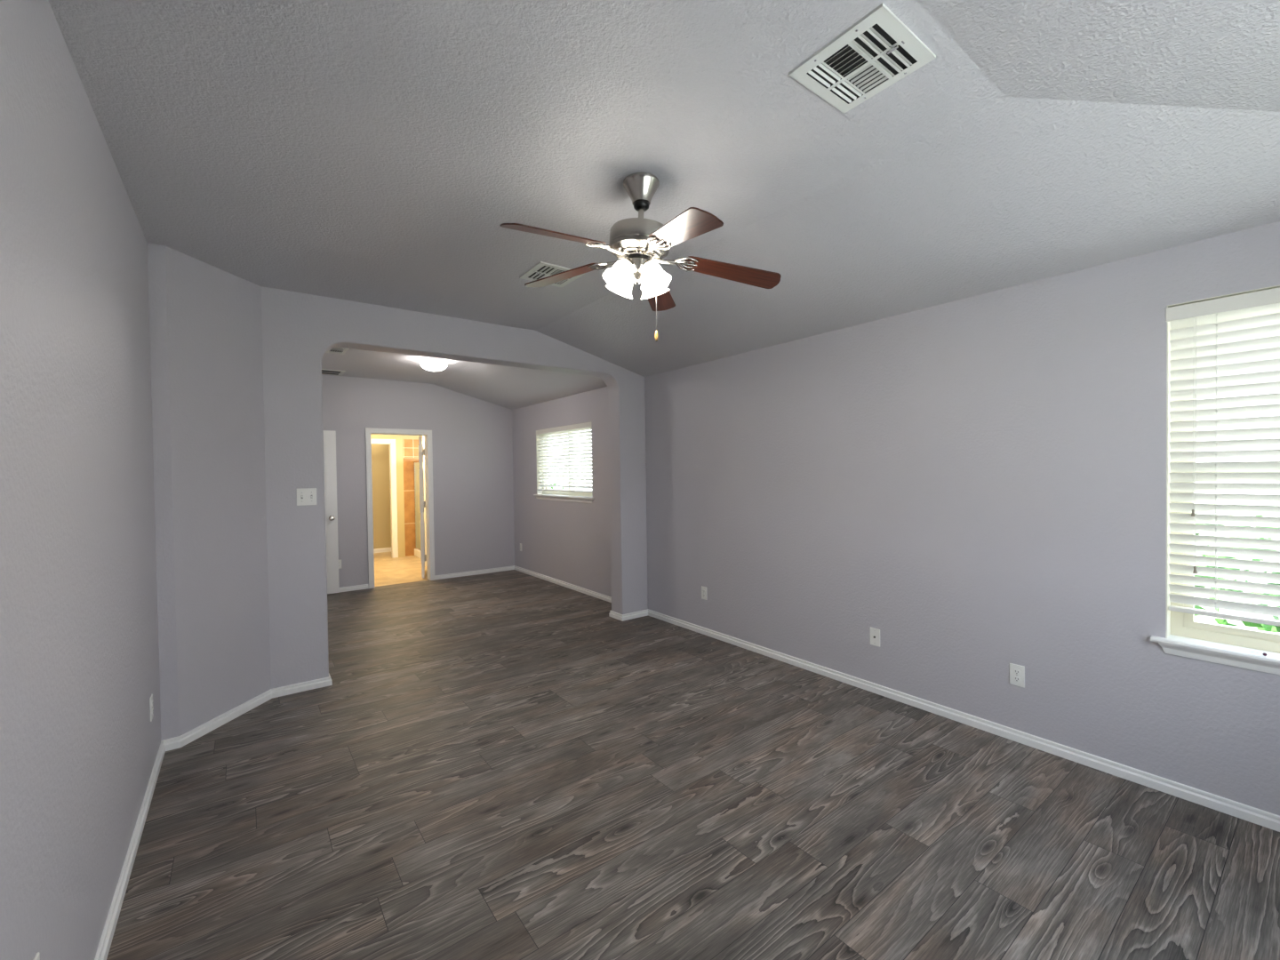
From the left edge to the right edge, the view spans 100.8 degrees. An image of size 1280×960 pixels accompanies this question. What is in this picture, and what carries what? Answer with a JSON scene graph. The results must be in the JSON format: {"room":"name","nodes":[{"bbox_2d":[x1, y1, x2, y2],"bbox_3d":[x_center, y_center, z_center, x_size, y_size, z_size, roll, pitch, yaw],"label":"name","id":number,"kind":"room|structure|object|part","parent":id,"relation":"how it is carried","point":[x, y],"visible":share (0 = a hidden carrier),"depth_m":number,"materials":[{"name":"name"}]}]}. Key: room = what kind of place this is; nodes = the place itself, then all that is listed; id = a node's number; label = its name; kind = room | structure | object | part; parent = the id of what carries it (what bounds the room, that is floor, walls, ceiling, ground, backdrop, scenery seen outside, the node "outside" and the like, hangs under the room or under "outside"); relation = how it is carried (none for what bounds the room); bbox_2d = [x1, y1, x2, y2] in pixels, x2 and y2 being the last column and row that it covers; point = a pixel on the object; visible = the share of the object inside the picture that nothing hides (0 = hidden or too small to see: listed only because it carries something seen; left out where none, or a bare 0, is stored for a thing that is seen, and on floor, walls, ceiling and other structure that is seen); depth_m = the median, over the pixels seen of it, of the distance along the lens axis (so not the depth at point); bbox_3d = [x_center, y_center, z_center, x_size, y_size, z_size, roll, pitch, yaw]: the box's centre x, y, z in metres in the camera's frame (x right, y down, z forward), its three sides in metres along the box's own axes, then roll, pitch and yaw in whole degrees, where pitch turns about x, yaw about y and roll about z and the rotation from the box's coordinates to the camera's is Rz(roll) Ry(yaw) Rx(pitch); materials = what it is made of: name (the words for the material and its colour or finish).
{"room":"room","nodes":[
{"label":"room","id":0,"kind":"room"},
{"bbox_2d":[0,0,161,959],"bbox_3d":[-1.340,0.100,1.053,0.120,2.820,4.631,-1,1,-37],"label":"wall","id":1,"kind":"structure","parent":0,"point":[80,744],"depth_m":1.43,"materials":[{"name":"grey paint"}]},
{"bbox_2d":[32,952,39,959],"bbox_3d":[-1.293,1.088,1.132,0.009,0.115,0.070,-1,1,-37],"label":"wall outlet","id":2,"kind":"object","parent":1,"relation":"attached to","point":[37,955],"visible":1,"depth_m":1.15,"materials":[{"name":"white plastic"}]},
{"bbox_2d":[149,693,153,721],"bbox_3d":[-2.388,1.112,2.592,0.009,0.115,0.070,-1,1,-37],"label":"wall outlet","id":3,"kind":"object","parent":1,"relation":"attached to","point":[151,708],"visible":1,"depth_m":2.57,"materials":[{"name":"white plastic"}]},
{"bbox_2d":[146,242,271,740],"bbox_3d":[-2.639,0.080,3.264,0.556,2.820,0.667,-1,1,-37],"label":"wall","id":4,"kind":"structure","parent":0,"point":[206,364],"depth_m":3.11,"materials":[{"name":"grey paint"}]},
{"bbox_2d":[371,443,391,549],"bbox_3d":[-4.968,0.160,10.151,2.430,2.450,0.100,-1,1,-37],"label":"wall","id":5,"kind":"structure","parent":0,"point":[380,452],"depth_m":10.11,"materials":[{"name":"beige paint"}]},
{"bbox_2d":[373,547,391,552],"bbox_3d":[-4.918,1.345,10.126,2.430,0.080,0.014,-1,1,-37],"label":"baseboard","id":6,"kind":"structure","parent":5,"relation":"attached to","point":[386,549],"depth_m":10.11,"materials":[{"name":"white wood"}]},
{"bbox_2d":[370,434,422,557],"bbox_3d":[-4.460,0.164,9.476,2.430,2.450,0.110,-1,1,-37],"label":"wall","id":7,"kind":"structure","parent":0,"point":[408,462],"depth_m":9.57,"materials":[{"name":"beige paint"}]},
{"bbox_2d":[371,439,398,557],"bbox_3d":[-4.717,0.339,9.273,0.830,2.115,0.128,-1,1,-37],"label":"door frame","id":8,"kind":"structure","parent":7,"relation":"in","point":[391,442],"depth_m":9.45,"materials":[{"name":"white wood"}]},
{"bbox_2d":[402,439,418,457],"bbox_3d":[-3.866,-0.578,9.844,1.005,0.335,0.006,-1,1,-37],"label":"window","id":9,"kind":"structure","parent":7,"relation":"attached to","point":[410,446],"depth_m":9.62,"materials":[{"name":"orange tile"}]},
{"bbox_2d":[321,374,514,587],"bbox_3d":[-3.381,0.024,7.140,3.500,2.820,0.120,-1,1,-37],"label":"wall","id":10,"kind":"structure","parent":0,"point":[473,477],"depth_m":7.51,"materials":[{"name":"grey paint"}]},
{"bbox_2d":[338,559,341,568],"bbox_3d":[-3.830,1.071,6.730,0.070,0.115,0.009,-1,1,-37],"label":"wall outlet","id":11,"kind":"object","parent":10,"relation":"attached to","point":[340,561],"visible":0.35,"depth_m":6.74,"materials":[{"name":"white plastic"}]},
{"bbox_2d":[365,427,434,588],"bbox_3d":[-3.445,0.358,7.530,0.924,2.101,0.853,-1,1,-37],"label":"door","id":12,"kind":"structure","parent":10,"relation":"in","point":[428,452],"depth_m":7.39,"materials":[{"name":"white wood"}]},
{"bbox_2d":[422,435,426,566],"bbox_3d":[-3.114,0.169,8.123,0.100,2.450,1.130,-1,1,-37],"label":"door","id":13,"kind":"structure","parent":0,"point":[423,442],"depth_m":8.49,"materials":[{"name":"white paint"}]},
{"bbox_2d":[260,286,647,688],"bbox_3d":[-1.283,0.060,4.574,3.226,2.779,0.200,-1,1,-37],"label":"wall","id":14,"kind":"structure","parent":0,"point":[299,328],"depth_m":3.73,"materials":[{"name":"grey paint"}]},
{"bbox_2d":[296,488,316,505],"bbox_3d":[-2.307,0.117,3.668,0.118,0.118,0.021,-1,1,-37],"label":"light switch","id":15,"kind":"object","parent":14,"relation":"attached to","point":[305,496],"visible":1,"depth_m":3.67,"materials":[{"name":"white plastic"}]},
{"bbox_2d":[48,0,1279,409],"bbox_3d":[-0.966,-1.191,3.711,4.022,0.356,8.450,-1,1,-37],"label":"ceiling","id":16,"kind":"structure","parent":0,"point":[375,152],"depth_m":2.02,"materials":[{"name":"grey paint"}]},
{"bbox_2d":[321,368,345,375],"bbox_3d":[-3.789,-1.313,6.449,0.320,0.010,0.320,-1,1,-37],"label":"ceiling vent","id":17,"kind":"object","parent":16,"relation":"in","point":[324,371],"visible":0.59,"depth_m":6.43,"materials":[{"name":"white metal"}]},
{"bbox_2d":[325,347,348,354],"bbox_3d":[-3.112,-1.299,5.295,0.310,0.016,0.310,-1,1,-37],"label":"ceiling vent","id":18,"kind":"object","parent":16,"relation":"in","point":[336,350],"visible":0.47,"depth_m":5.35,"materials":[{"name":"white metal"}]},
{"bbox_2d":[420,358,447,371],"bbox_3d":[-2.284,-1.270,5.867,0.280,0.117,0.280,-1,1,-37],"label":"ceiling light","id":19,"kind":"object","parent":16,"relation":"attached to","point":[435,364],"visible":1,"depth_m":5.78,"materials":[{"name":"white glass"}]},
{"bbox_2d":[519,261,585,287],"bbox_3d":[-0.561,-1.301,3.377,0.310,0.016,0.310,-1,1,-37],"label":"ceiling vent","id":20,"kind":"object","parent":16,"relation":"in","point":[542,269],"visible":0.73,"depth_m":3.33,"materials":[{"name":"white metal"}]},
{"bbox_2d":[500,172,781,341],"bbox_3d":[-0.037,-0.953,2.292,1.187,0.690,1.216,-1,1,-37],"label":"ceiling fan","id":21,"kind":"object","parent":16,"relation":"hanging from","point":[638,244],"visible":1,"depth_m":2.26,"materials":[{"name":"silver metal"}]},
{"bbox_3d":[-0.321,-0.947,2.045,0.436,0.075,0.135,-1,1,-37],"label":"blade","id":22,"kind":"part","parent":21,"relation":"part of","materials":[{"name":"brown wood"}]},
{"bbox_3d":[-0.365,-0.978,2.543,0.437,0.046,0.132,0,1,31],"label":"blade","id":23,"kind":"part","parent":21,"relation":"part of","materials":[{"name":"brown wood"}]},
{"bbox_3d":[-0.095,-0.874,2.251,0.128,0.128,0.125,-1,1,10],"label":"lamp shade","id":24,"kind":"part","parent":21,"relation":"part of","materials":[{"name":"white glass"}]},
{"bbox_3d":[-0.094,-0.881,2.405,0.123,0.129,0.131,-1,1,-13],"label":"lamp shade","id":25,"kind":"part","parent":21,"relation":"part of","materials":[{"name":"white glass"}]},
{"bbox_3d":[-0.075,-0.890,2.263,0.052,0.062,0.044,-1,1,-37],"label":"bulb","id":26,"kind":"part","parent":21,"relation":"part of","materials":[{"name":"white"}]},
{"bbox_3d":[0.053,-0.883,2.263,0.044,0.062,0.049,-1,1,-37],"label":"bulb","id":27,"kind":"part","parent":21,"relation":"part of","materials":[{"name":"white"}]},
{"bbox_3d":[0.064,-0.875,2.408,0.130,0.127,0.133,-1,1,-37],"label":"lamp shade","id":28,"kind":"part","parent":21,"relation":"part of","materials":[{"name":"white glass"}]},
{"bbox_3d":[0.068,-0.868,2.247,0.130,0.123,0.122,-1,1,4],"label":"lamp shade","id":29,"kind":"part","parent":21,"relation":"part of","materials":[{"name":"white glass"}]},
{"bbox_3d":[0.068,-0.789,2.319,0.015,0.268,0.011,-1,1,-37],"label":"pull chain","id":30,"kind":"part","parent":21,"relation":"part of","materials":[{"name":"silver metal"}]},
{"bbox_3d":[0.092,-0.963,2.732,0.133,0.061,0.435,-1,1,12],"label":"blade","id":31,"kind":"part","parent":21,"relation":"part of","materials":[{"name":"brown wood"}]},
{"bbox_3d":[0.147,-0.914,1.934,0.130,0.108,0.430,-1,1,-24],"label":"blade","id":32,"kind":"part","parent":21,"relation":"part of","materials":[{"name":"brown wood"}]},
{"bbox_3d":[0.411,-0.924,2.353,0.429,0.100,0.133,-1,1,-7],"label":"blade","id":33,"kind":"part","parent":21,"relation":"part of","materials":[{"name":"brown wood"}]},
{"bbox_2d":[788,2,935,113],"bbox_3d":[0.689,-1.288,1.652,0.310,0.016,0.310,-1,1,-37],"label":"ceiling vent","id":34,"kind":"object","parent":16,"relation":"in","point":[879,50],"visible":1,"depth_m":1.63,"materials":[{"name":"white metal"}]},
{"bbox_3d":[0.760,-1.285,1.575,0.016,0.009,0.047,-1,1,-37],"label":"damper lever","id":35,"kind":"part","parent":34,"relation":"part of","materials":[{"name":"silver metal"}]},
{"bbox_2d":[106,552,1279,959],"bbox_3d":[-2.075,1.457,5.023,4.012,0.052,11.790,-1,1,-37],"label":"floor","id":36,"kind":"structure","parent":0,"point":[499,765],"depth_m":2.24,"materials":[{"name":"grey wood"}]},
{"bbox_2d":[413,460,420,558],"bbox_3d":[-3.726,0.519,9.179,0.085,1.728,1.250,-1,1,-37],"label":"shower enclosure","id":37,"kind":"object","parent":36,"relation":"on","point":[416,464],"visible":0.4,"depth_m":9.54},
{"bbox_2d":[512,221,1279,815],"bbox_3d":[-0.461,0.100,6.300,0.160,2.620,11.970,-1,1,-37],"label":"wall","id":38,"kind":"structure","parent":0,"point":[978,484],"depth_m":3.06,"materials":[{"name":"grey paint"}]},
{"bbox_2d":[533,421,594,503],"bbox_3d":[-0.970,-0.214,6.932,0.193,0.971,1.575,-1,1,-37],"label":"window","id":39,"kind":"structure","parent":38,"relation":"in","point":[551,495],"depth_m":7.07,"materials":[{"name":"beige plastic"}]},
{"bbox_3d":[-1.104,-0.250,7.240,0.030,0.815,0.741,-1,1,-37],"label":"sash","id":40,"kind":"part","parent":39,"relation":"part of","materials":[{"name":"glass"}]},
{"bbox_2d":[536,422,591,492],"bbox_3d":[-0.995,-0.272,6.912,0.063,0.844,1.491,-1,1,-37],"label":"window blind","id":41,"kind":"object","parent":39,"relation":"attached to","point":[574,428],"visible":0.91,"depth_m":6.86,"materials":[{"name":"white plastic"}]},
{"bbox_3d":[-0.984,0.141,6.924,0.046,0.018,1.471,-1,1,-37],"label":"rail","id":42,"kind":"part","parent":41,"relation":"part of","materials":[{"name":"white plastic"}]},
{"bbox_3d":[-0.992,0.214,6.918,0.123,0.019,1.575,-1,1,-37],"label":"sill","id":43,"kind":"part","parent":39,"relation":"part of","materials":[{"name":"white wood"}]},
{"bbox_3d":[-0.921,-0.248,6.968,0.070,0.905,1.485,-1,1,-37],"label":"frame","id":44,"kind":"part","parent":39,"relation":"part of","materials":[{"name":"beige plastic"}]},
{"bbox_3d":[-0.720,-0.246,6.676,0.030,0.815,0.686,-1,1,-37],"label":"sash","id":45,"kind":"part","parent":39,"relation":"part of","materials":[{"name":"beige plastic"}]},
{"bbox_2d":[94,565,1279,959],"bbox_3d":[-0.951,1.409,3.772,3.712,0.060,8.200,-1,1,-37],"label":"baseboard","id":46,"kind":"structure","parent":38,"relation":"attached to","point":[1265,819],"depth_m":2.91,"materials":[{"name":"white wood"}]},
{"bbox_2d":[701,585,706,599],"bbox_3d":[0.581,1.025,4.804,0.009,0.115,0.070,-1,1,-37],"label":"wall outlet","id":47,"kind":"object","parent":38,"relation":"attached to","point":[703,588],"visible":1,"depth_m":4.80,"materials":[{"name":"white plastic"}]},
{"bbox_2d":[870,627,879,647],"bbox_3d":[1.552,1.039,3.505,0.014,0.115,0.070,-1,1,-37],"label":"cable plate","id":48,"kind":"object","parent":38,"relation":"attached to","point":[875,633],"visible":1,"depth_m":3.50,"materials":[{"name":"white plastic"}]},
{"bbox_2d":[1009,663,1024,687],"bbox_3d":[2.038,1.056,2.863,0.009,0.115,0.070,-1,1,-37],"label":"wall outlet","id":49,"kind":"object","parent":38,"relation":"attached to","point":[1017,672],"visible":1,"depth_m":2.86,"materials":[{"name":"white plastic"}]},
{"bbox_2d":[1013,675,1020,681],"bbox_3d":[2.036,1.075,2.862,0.004,0.027,0.034,-1,1,-37],"label":"receptacle","id":50,"kind":"object","parent":49,"relation":"attached to","point":[1016,678],"depth_m":2.86,"materials":[{"name":"white plastic"}]},
{"bbox_2d":[1013,668,1020,674],"bbox_3d":[2.036,1.036,2.861,0.004,0.027,0.034,-1,1,-37],"label":"receptacle","id":51,"kind":"object","parent":49,"relation":"attached to","point":[1016,671],"depth_m":2.86,"materials":[{"name":"white plastic"}]},
{"bbox_2d":[1150,284,1279,674],"bbox_3d":[2.691,0.002,2.061,0.193,1.566,0.997,-1,1,-37],"label":"window","id":52,"kind":"structure","parent":38,"relation":"in","point":[1185,636],"depth_m":2.33,"materials":[{"name":"beige plastic"}]},
{"bbox_3d":[2.748,-0.377,2.101,0.030,0.721,0.817,-1,1,-37],"label":"sash","id":53,"kind":"part","parent":52,"relation":"part of","materials":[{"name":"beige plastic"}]},
{"bbox_3d":[2.672,0.727,2.053,0.123,0.019,0.997,-1,1,-37],"label":"sill","id":54,"kind":"part","parent":52,"relation":"part of","materials":[{"name":"white wood"}]},
{"bbox_2d":[1165,287,1279,626],"bbox_3d":[2.665,-0.088,2.041,0.063,1.363,0.913,-1,1,-37],"label":"window blind","id":55,"kind":"object","parent":52,"relation":"attached to","point":[1227,338],"visible":1,"depth_m":2.26,"materials":[{"name":"white plastic"}]},
{"bbox_3d":[2.422,-0.288,2.318,0.002,0.842,0.002,-1,1,-37],"label":"pull cord","id":56,"kind":"part","parent":55,"relation":"part of","materials":[{"name":"white plastic"}]},
{"bbox_3d":[2.428,-0.163,2.315,0.002,1.092,0.002,-1,1,-37],"label":"pull cord","id":57,"kind":"part","parent":55,"relation":"part of","materials":[{"name":"white plastic"}]},
{"bbox_3d":[2.489,-0.074,2.286,0.050,1.314,0.006,-1,1,-37],"label":"ladder cord","id":58,"kind":"part","parent":55,"relation":"part of","materials":[{"name":"white fabric"}]},
{"bbox_3d":[2.680,0.584,2.057,0.046,0.018,0.893,-1,1,-37],"label":"rail","id":59,"kind":"part","parent":55,"relation":"part of","materials":[{"name":"white plastic"}]},
{"bbox_3d":[2.739,-0.032,2.098,0.070,1.500,0.907,-1,1,-37],"label":"frame","id":60,"kind":"part","parent":52,"relation":"part of","materials":[{"name":"beige plastic"}]},
{"bbox_3d":[2.732,0.312,2.094,0.030,0.721,0.817,-1,1,-37],"label":"sash","id":61,"kind":"part","parent":52,"relation":"part of","materials":[{"name":"beige plastic"}]},
{"bbox_3d":[-3.607,0.065,4.926,0.120,2.820,3.152,-1,1,-37],"label":"wall","id":62,"kind":"structure","parent":0,"visible":0},
{"bbox_2d":[323,430,339,593],"bbox_3d":[-4.100,0.408,6.403,0.780,2.033,0.110,-1,1,-37],"label":"door","id":63,"kind":"structure","parent":62,"relation":"in","point":[329,436],"depth_m":6.61,"materials":[{"name":"white wood"}]},
{"bbox_3d":[-3.825,0.475,6.582,0.064,0.064,0.065,-1,1,-37],"label":"knob","id":64,"kind":"part","parent":63,"relation":"part of","materials":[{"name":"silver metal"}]},
{"label":"outside","id":65,"kind":"structure","parent":0,"visible":0},
{"bbox_2d":[550,487,1279,632],"bbox_3d":[-1.980,1.655,11.029,70.000,0.350,80.000,-1,1,-37],"label":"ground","id":66,"kind":"structure","parent":65,"point":[1200,618],"depth_m":6.38,"materials":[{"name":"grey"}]},
{"bbox_2d":[1194,504,1279,632],"bbox_3d":[5.424,0.842,3.119,0.907,1.416,4.618,-1,1,-37],"label":"hedge","id":67,"kind":"object","parent":66,"relation":"on","point":[1260,627],"visible":0.06,"depth_m":4.08,"materials":[{"name":"green plant"}]}
]}

